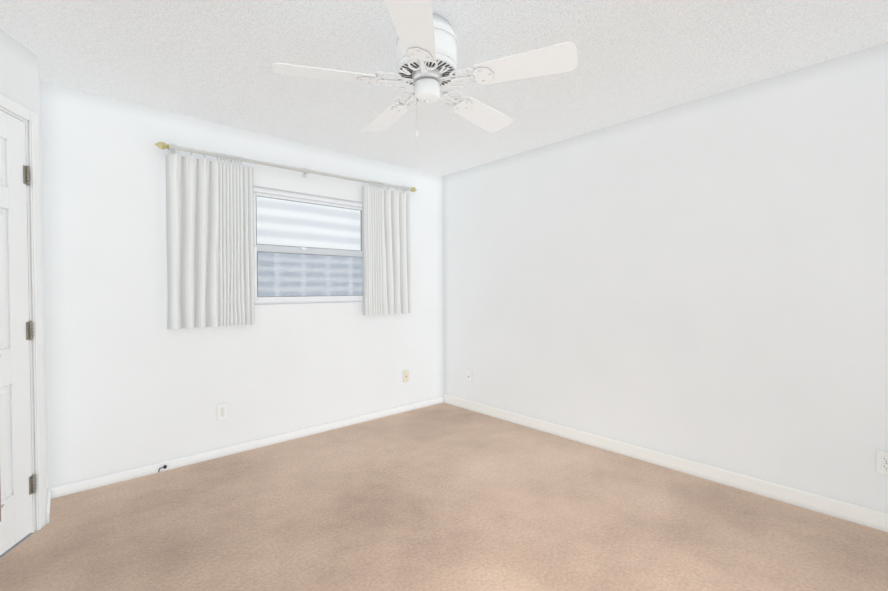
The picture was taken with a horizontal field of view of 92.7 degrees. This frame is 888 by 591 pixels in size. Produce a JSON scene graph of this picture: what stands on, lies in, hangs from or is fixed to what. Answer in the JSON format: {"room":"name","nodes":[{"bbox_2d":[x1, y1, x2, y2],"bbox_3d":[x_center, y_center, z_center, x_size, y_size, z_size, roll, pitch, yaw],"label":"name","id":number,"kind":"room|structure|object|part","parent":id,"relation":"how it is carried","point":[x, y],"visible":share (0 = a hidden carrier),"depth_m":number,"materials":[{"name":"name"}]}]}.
{"room":"empty bedroom","nodes":[
{"label":"empty bedroom","id":0,"kind":"room"},
{"bbox_2d":[0,29,45,523],"bbox_3d":[-1.748,0.009,0.207,0.150,2.440,4.064,0,1,-12],"label":"wall","id":1,"kind":"structure","parent":0,"point":[18,75],"depth_m":2.08,"materials":[{"name":"white paint"}]},
{"bbox_2d":[0,110,35,554],"bbox_3d":[-2.009,0.170,1.764,0.057,2.050,0.784,0,1,-12],"label":"door leaf","id":2,"kind":"structure","parent":1,"relation":"in","point":[16,524],"depth_m":2.03,"materials":[{"name":"white wood"}]},
{"bbox_2d":[0,354,3,521],"bbox_3d":[-1.994,0.254,1.757,0.012,1.585,0.374,0,1,-12],"label":"mirror","id":3,"kind":"object","parent":2,"relation":"attached to","point":[1,505],"visible":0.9,"depth_m":1.94,"materials":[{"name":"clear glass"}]},
{"bbox_3d":[-2.078,0.176,2.126,0.025,1.650,0.041,-1,1,-42],"label":"door hinges","id":4,"kind":"part","parent":2,"relation":"part of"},
{"bbox_2d":[0,94,45,532],"bbox_3d":[-2.066,0.141,1.740,0.168,2.131,0.900,0,1,-12],"label":"door frame","id":5,"kind":"structure","parent":1,"relation":"attached to","point":[28,117],"depth_m":2.15,"materials":[{"name":"white wood"}]},
{"bbox_2d":[37,59,46,505],"bbox_3d":[-2.289,-0.021,2.308,0.150,2.440,0.400,-1,1,-42],"label":"wall","id":6,"kind":"structure","parent":0,"point":[42,282],"depth_m":2.33,"materials":[{"name":"white paint"}]},
{"bbox_2d":[46,489,50,523],"bbox_3d":[-2.203,1.169,2.360,0.013,0.060,0.352,-1,1,-42],"label":"baseboard return","id":7,"kind":"object","parent":6,"relation":"attached to","point":[48,506],"visible":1,"depth_m":2.30,"materials":[{"name":"white wood"}]},
{"bbox_2d":[40,81,443,488],"bbox_3d":[-1.256,-0.044,3.556,3.520,2.440,0.150,-1,1,-42],"label":"wall","id":8,"kind":"structure","parent":0,"point":[132,381],"depth_m":2.88,"materials":[{"name":"white paint"}]},
{"bbox_2d":[217,403,227,420],"bbox_3d":[-1.631,0.858,3.119,0.070,0.115,0.008,-1,1,-42],"label":"duplex electrical outlet","id":9,"kind":"object","parent":8,"relation":"attached to","point":[222,411],"visible":1,"depth_m":3.12,"materials":[{"name":"white plastic"}]},
{"bbox_2d":[48,397,442,498],"bbox_3d":[-1.165,1.146,3.541,3.138,0.060,0.013,-1,1,-42],"label":"baseboard","id":10,"kind":"structure","parent":8,"relation":"attached to","point":[78,486],"depth_m":3.10,"materials":[{"name":"white wood"}]},
{"bbox_2d":[155,142,416,328],"bbox_3d":[-1.093,-0.432,3.525,2.179,1.290,0.106,-1,1,-42],"label":"curtain rod","id":11,"kind":"object","parent":8,"relation":"attached to","point":[210,243],"visible":1,"depth_m":3.08,"materials":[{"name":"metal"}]},
{"bbox_2d":[166,145,254,328],"bbox_3d":[-1.639,-0.399,3.021,0.568,1.243,0.087,-1,1,-42],"label":"curtain","id":12,"kind":"object","parent":11,"relation":"hanging from","point":[210,215],"depth_m":3.00,"materials":[{"name":"fabric"}]},
{"bbox_2d":[362,180,410,314],"bbox_3d":[-0.528,-0.443,4.013,0.540,1.238,0.075,-1,1,-42],"label":"curtain","id":13,"kind":"object","parent":11,"relation":"hanging from","point":[386,242],"depth_m":4.00,"materials":[{"name":"fabric"}]},
{"bbox_2d":[253,186,362,304],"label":"window","id":14,"kind":"structure","parent":8,"relation":"in","point":[265,192],"depth_m":3.59,"materials":[{"name":"glass"}]},
{"bbox_2d":[403,370,408,381],"bbox_3d":[-0.380,0.808,4.247,0.070,0.115,0.009,-1,1,-42],"label":"jack","id":15,"kind":"object","parent":8,"relation":"attached to","point":[405,375],"visible":1,"depth_m":4.25,"materials":[{"name":"beige plastic"}]},
{"bbox_2d":[0,402,887,590],"bbox_3d":[-0.278,1.234,1.079,5.120,0.050,4.860,-1,1,-42],"label":"floor","id":16,"kind":"structure","parent":0,"point":[443,496],"depth_m":2.18,"materials":[{"name":"carpet"}]},
{"bbox_2d":[0,0,887,175],"bbox_3d":[-0.289,-1.270,1.041,5.120,0.080,4.860,-1,1,-42],"label":"ceiling","id":17,"kind":"structure","parent":0,"point":[211,60],"depth_m":2.21,"materials":[{"name":"white paint"}]},
{"bbox_2d":[272,0,577,136],"bbox_3d":[-0.073,-0.989,1.996,1.275,0.511,1.281,-1,1,-42],"label":"ceiling fan","id":18,"kind":"object","parent":17,"relation":"hanging from","point":[426,46],"visible":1,"depth_m":1.85,"materials":[{"name":"white wood"}]},
{"bbox_3d":[-0.125,-0.820,1.962,0.015,0.175,0.015,-1,1,-42],"label":"chain","id":19,"kind":"part","parent":18,"relation":"part of","materials":[{"name":"silver metal"}]},
{"bbox_3d":[-0.079,-1.068,1.960,0.288,0.354,0.288,-1,1,-42],"label":"motor","id":20,"kind":"part","parent":18,"relation":"part of","materials":[{"name":"white metal"}]},
{"bbox_2d":[443,42,887,512],"bbox_3d":[1.673,-0.046,2.825,0.150,2.440,5.160,-1,1,-42],"label":"wall","id":21,"kind":"structure","parent":0,"point":[704,280],"depth_m":2.71,"materials":[{"name":"white paint"}]},
{"bbox_2d":[466,370,471,381],"bbox_3d":[0.253,0.820,4.296,0.009,0.115,0.070,-1,1,-42],"label":"jack","id":22,"kind":"object","parent":21,"relation":"attached to","point":[469,376],"visible":1,"depth_m":4.29,"materials":[{"name":"white plastic"}]},
{"bbox_2d":[443,394,887,531],"bbox_3d":[1.622,1.129,2.783,0.013,0.092,4.847,-1,1,-42],"label":"baseboard","id":23,"kind":"structure","parent":21,"relation":"attached to","point":[864,516],"depth_m":2.71,"materials":[{"name":"white wood"}]},
{"bbox_2d":[876,450,887,474],"bbox_3d":[2.215,0.841,2.122,0.008,0.115,0.070,-1,1,-42],"label":"duplex electrical outlet","id":24,"kind":"object","parent":21,"relation":"attached to","point":[881,462],"visible":1,"depth_m":2.13,"materials":[{"name":"white plastic"}]}
]}

